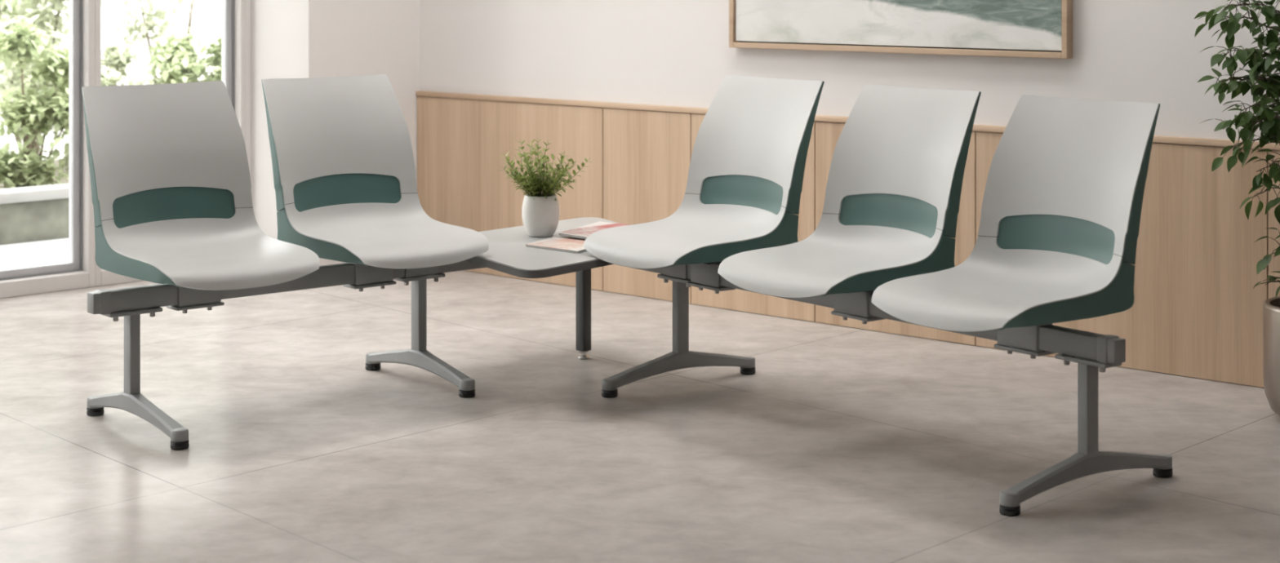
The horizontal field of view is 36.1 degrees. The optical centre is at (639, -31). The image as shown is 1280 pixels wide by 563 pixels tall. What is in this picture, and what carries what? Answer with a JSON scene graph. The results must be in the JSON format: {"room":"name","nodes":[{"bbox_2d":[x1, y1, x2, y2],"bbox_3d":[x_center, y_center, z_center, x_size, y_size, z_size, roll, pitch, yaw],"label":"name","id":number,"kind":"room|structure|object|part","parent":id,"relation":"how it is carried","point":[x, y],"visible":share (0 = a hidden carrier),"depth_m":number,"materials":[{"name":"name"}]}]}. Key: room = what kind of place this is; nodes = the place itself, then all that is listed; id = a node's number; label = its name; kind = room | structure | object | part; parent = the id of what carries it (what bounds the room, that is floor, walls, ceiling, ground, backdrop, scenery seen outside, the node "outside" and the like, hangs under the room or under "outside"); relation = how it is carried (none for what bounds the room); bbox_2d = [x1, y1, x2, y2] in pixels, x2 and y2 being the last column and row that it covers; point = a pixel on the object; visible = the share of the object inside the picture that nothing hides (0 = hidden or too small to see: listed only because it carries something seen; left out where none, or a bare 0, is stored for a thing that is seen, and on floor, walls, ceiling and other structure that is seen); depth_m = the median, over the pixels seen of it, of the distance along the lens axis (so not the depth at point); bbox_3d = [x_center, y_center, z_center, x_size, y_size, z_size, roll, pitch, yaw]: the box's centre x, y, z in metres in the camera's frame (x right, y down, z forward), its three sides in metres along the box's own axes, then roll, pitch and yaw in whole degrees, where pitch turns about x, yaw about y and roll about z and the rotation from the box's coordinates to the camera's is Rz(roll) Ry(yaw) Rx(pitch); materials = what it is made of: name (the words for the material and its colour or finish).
{"room":"waiting room","nodes":[
{"label":"waiting room","id":0,"kind":"room"},
{"bbox_2d":[0,0,94,298],"bbox_3d":[-2.487,-0.030,7.688,0.715,2.620,0.105,0,0,-44],"label":"window","id":1,"kind":"structure","parent":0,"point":[78,273],"depth_m":7.90,"materials":[{"name":"white paint"}]},
{"bbox_2d":[0,0,222,159],"bbox_3d":[-8.631,-0.415,9.086,23.000,3.410,0.202,0,0,-44],"label":"sky","id":2,"kind":"structure","parent":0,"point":[206,15],"depth_m":13.97,"materials":[{"name":"white"}]},
{"bbox_2d":[250,0,419,266],"bbox_3d":[-1.338,-0.120,8.567,0.679,2.800,0.600,0,0,-44],"label":"wall","id":3,"kind":"structure","parent":0,"point":[290,38],"depth_m":8.33,"materials":[{"name":"white paint"}]},
{"bbox_2d":[94,0,246,286],"bbox_3d":[-1.976,-0.030,8.189,0.715,2.620,0.105,0,0,-44],"label":"window","id":4,"kind":"structure","parent":3,"relation":"in","point":[233,11],"depth_m":8.39,"materials":[{"name":"white paint"}]},
{"bbox_3d":[-1.996,-0.031,8.209,0.660,2.498,0.040,0,0,-44],"label":"sash","id":5,"kind":"part","parent":4,"relation":"part of","materials":[{"name":"grey metal"}]},
{"bbox_2d":[246,0,250,177],"bbox_3d":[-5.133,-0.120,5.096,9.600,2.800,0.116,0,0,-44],"label":"trim","id":6,"kind":"structure","parent":3,"relation":"attached to","point":[248,2],"depth_m":8.41,"materials":[{"name":"white paint"}]},
{"bbox_2d":[0,271,1279,562],"bbox_3d":[-1.224,1.340,2.907,15.006,0.120,12.013,0,0,0],"label":"floor","id":7,"kind":"structure","parent":0,"point":[842,444],"depth_m":5.31,"materials":[{"name":"concrete"}]},
{"bbox_2d":[86,260,486,450],"bbox_3d":[-0.865,1.083,5.905,1.662,0.395,0.596,0,0,-40],"label":"frame","id":8,"kind":"object","parent":7,"relation":"on","point":[129,303],"visible":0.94,"depth_m":5.62,"materials":[{"name":"grey metal"}]},
{"bbox_3d":[-1.413,0.952,5.457,0.156,0.011,0.064,0,0,-40],"label":"mounting plate","id":9,"kind":"part","parent":8,"relation":"part of","materials":[{"name":"grey metal"}]},
{"bbox_2d":[81,80,319,313],"bbox_3d":[-1.249,0.655,5.556,0.483,0.636,0.612,0,0,-40],"label":"chair","id":10,"kind":"object","parent":8,"relation":"on","point":[171,184],"visible":1,"depth_m":5.66,"materials":[{"name":"grey plastic"}]},
{"bbox_2d":[262,74,488,291],"bbox_3d":[-0.804,0.655,5.932,0.483,0.636,0.612,0,0,-40],"label":"chair","id":11,"kind":"object","parent":8,"relation":"on","point":[344,170],"visible":1,"depth_m":6.04,"materials":[{"name":"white plastic"}]},
{"bbox_3d":[-0.684,0.952,6.072,0.156,0.011,0.064,0,0,-40],"label":"mounting plate","id":12,"kind":"part","parent":8,"relation":"part of","materials":[{"name":"grey metal"}]},
{"bbox_2d":[465,217,620,359],"bbox_3d":[-0.242,1.070,6.206,0.715,0.420,1.001,0,0,41],"label":"table","id":13,"kind":"object","parent":7,"relation":"on","point":[508,253],"visible":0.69,"depth_m":6.00,"materials":[{"name":"grey laminate"}]},
{"bbox_2d":[498,137,591,237],"bbox_3d":[-0.321,0.698,6.329,0.270,0.324,0.265,0,0,26],"label":"potted plant","id":14,"kind":"object","parent":13,"relation":"on","point":[540,206],"visible":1,"depth_m":6.28,"materials":[{"name":"green plant"}]},
{"bbox_3d":[-0.320,0.794,6.322,0.121,0.132,0.121,0,0,0],"label":"pot","id":15,"kind":"part","parent":14,"relation":"part of","materials":[{"name":"white ceramic"}]},
{"bbox_2d":[524,236,586,253],"bbox_3d":[-0.231,0.855,6.087,0.276,0.008,0.180,0,0,42],"label":"magazine","id":16,"kind":"object","parent":13,"relation":"on","point":[553,243],"visible":0.75,"depth_m":6.06,"materials":[{"name":"white paper"}]},
{"bbox_3d":[-0.186,1.100,6.447,0.038,0.308,0.038,0,0,45],"label":"leg","id":17,"kind":"part","parent":13,"relation":"part of","materials":[{"name":"grey metal"}]},
{"bbox_2d":[558,221,631,239],"bbox_3d":[-0.122,0.847,6.340,0.214,0.008,0.385,0,0,26],"label":"magazine","id":18,"kind":"object","parent":13,"relation":"on","point":[584,232],"visible":0.53,"depth_m":6.35,"materials":[{"name":"white paper"}]},
{"bbox_2d":[601,264,1173,516],"bbox_3d":[0.480,1.083,5.585,0.617,0.395,2.219,0,0,-37],"label":"frame","id":19,"kind":"object","parent":7,"relation":"on","point":[1091,351],"visible":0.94,"depth_m":4.83,"materials":[{"name":"grey metal"}]},
{"bbox_3d":[0.125,0.952,6.042,0.064,0.011,0.156,0,0,-37],"label":"mounting plate","id":20,"kind":"part","parent":19,"relation":"part of","materials":[{"name":"grey metal"}]},
{"bbox_2d":[582,75,824,293],"bbox_3d":[0.191,0.655,5.906,0.612,0.636,0.483,0,0,-37],"label":"chair","id":21,"kind":"object","parent":19,"relation":"on","point":[744,188],"visible":0.99,"depth_m":5.98,"materials":[{"name":"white plastic"}]},
{"bbox_2d":[717,84,981,324],"bbox_3d":[0.576,0.655,5.403,0.612,0.636,0.483,0,0,-37],"label":"chair","id":22,"kind":"object","parent":19,"relation":"on","point":[891,210],"visible":0.99,"depth_m":5.47,"materials":[{"name":"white plastic"}]},
{"bbox_2d":[871,94,1159,359],"bbox_3d":[0.942,0.655,4.924,0.612,0.636,0.483,0,0,-37],"label":"chair","id":23,"kind":"object","parent":19,"relation":"on","point":[1058,234],"visible":1,"depth_m":4.99,"materials":[{"name":"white plastic"}]},
{"bbox_3d":[1.091,0.952,4.779,0.064,0.011,0.156,0,0,-37],"label":"mounting plate","id":24,"kind":"part","parent":19,"relation":"part of","materials":[{"name":"grey metal"}]},
{"bbox_2d":[1193,0,1279,417],"bbox_3d":[1.946,0.446,5.511,0.766,1.668,0.524,0,0,20],"label":"potted tree","id":25,"kind":"object","parent":7,"relation":"on","point":[1268,120],"visible":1,"depth_m":5.54,"materials":[{"name":"green plant"}]},
{"bbox_3d":[1.955,1.115,5.560,0.360,0.330,0.360,0,0,0],"label":"planter","id":26,"kind":"part","parent":25,"relation":"part of","materials":[{"name":"beige ceramic"}]},
{"bbox_2d":[419,0,1279,141],"bbox_3d":[2.643,-0.120,5.437,9.520,2.800,0.120,0,0,41],"label":"wall","id":27,"kind":"structure","parent":0,"point":[678,53],"depth_m":7.29,"materials":[{"name":"white paint"}]},
{"bbox_2d":[415,90,1279,150],"bbox_3d":[2.566,0.539,5.409,9.399,0.021,0.024,0,0,41],"label":"trim","id":28,"kind":"structure","parent":27,"relation":"attached to","point":[1000,129],"depth_m":7.56,"materials":[{"name":"brown wood"}]},
{"bbox_2d":[417,96,1279,387],"bbox_3d":[2.567,0.915,5.412,9.396,0.726,0.025,0,0,41],"label":"wall paneling","id":29,"kind":"structure","parent":27,"relation":"attached to","point":[1196,311],"depth_m":7.07,"materials":[{"name":"brown wood"}]},
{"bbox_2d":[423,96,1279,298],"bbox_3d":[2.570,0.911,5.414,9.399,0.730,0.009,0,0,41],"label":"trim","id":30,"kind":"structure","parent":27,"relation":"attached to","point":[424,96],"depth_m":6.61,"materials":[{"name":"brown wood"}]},
{"bbox_2d":[728,0,1072,58],"bbox_3d":[0.875,-0.159,6.883,1.413,0.903,0.040,0,0,41],"label":"framed painting","id":31,"kind":"object","parent":27,"relation":"attached to","point":[1028,28],"visible":1,"depth_m":6.81,"materials":[{"name":"brown wood"}]},
{"label":"outside","id":32,"kind":"structure","parent":0,"visible":0},
{"bbox_2d":[0,155,69,270],"bbox_3d":[-9.483,1.360,10.668,24.000,0.140,13.948,0,0,-44],"label":"ground","id":33,"kind":"structure","parent":32,"point":[30,254],"depth_m":8.90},
{"bbox_2d":[0,160,69,244],"bbox_3d":[-4.018,1.167,9.670,8.400,0.245,2.230,0,0,-44],"label":"planter","id":34,"kind":"object","parent":33,"relation":"on","point":[29,214],"visible":0.02,"depth_m":9.29,"materials":[{"name":"concrete"}]},
{"bbox_2d":[0,2,102,188],"bbox_3d":[-3.072,0.661,9.876,0.819,1.002,0.674,0,0,-42],"label":"shrub","id":35,"kind":"object","parent":34,"relation":"on","point":[31,113],"visible":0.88,"depth_m":9.79,"materials":[{"name":"green plant"}]},
{"bbox_2d":[0,0,110,159],"bbox_3d":[-3.354,0.466,11.030,0.894,1.354,0.911,0,0,0],"label":"shrub","id":36,"kind":"object","parent":34,"relation":"on","point":[56,20],"visible":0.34,"depth_m":10.86,"materials":[{"name":"green plant"}]},
{"bbox_2d":[49,29,146,183],"bbox_3d":[-2.789,0.730,10.250,0.506,0.828,0.551,0,0,39],"label":"shrub","id":37,"kind":"object","parent":34,"relation":"on","point":[117,56],"visible":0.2,"depth_m":10.25,"materials":[{"name":"green plant"}]},
{"bbox_2d":[101,0,215,85],"bbox_3d":[-2.777,0.404,11.616,0.941,1.503,1.123,0,0,0],"label":"shrub","id":38,"kind":"object","parent":34,"relation":"on","point":[161,15],"visible":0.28,"depth_m":11.59,"materials":[{"name":"green plant"}]},
{"bbox_2d":[137,18,222,84],"bbox_3d":[-2.336,0.711,10.519,0.729,0.879,0.555,0,0,-12],"label":"shrub","id":39,"kind":"object","parent":34,"relation":"on","point":[181,66],"visible":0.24,"depth_m":10.48,"materials":[{"name":"green plant"}]},
{"bbox_2d":[0,0,69,150],"bbox_3d":[-3.837,0.404,12.093,1.186,1.478,1.052,0,0,0],"label":"shrub","id":40,"kind":"object","parent":33,"relation":"on","point":[15,6],"visible":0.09,"depth_m":11.86,"materials":[{"name":"green plant"}]}
]}

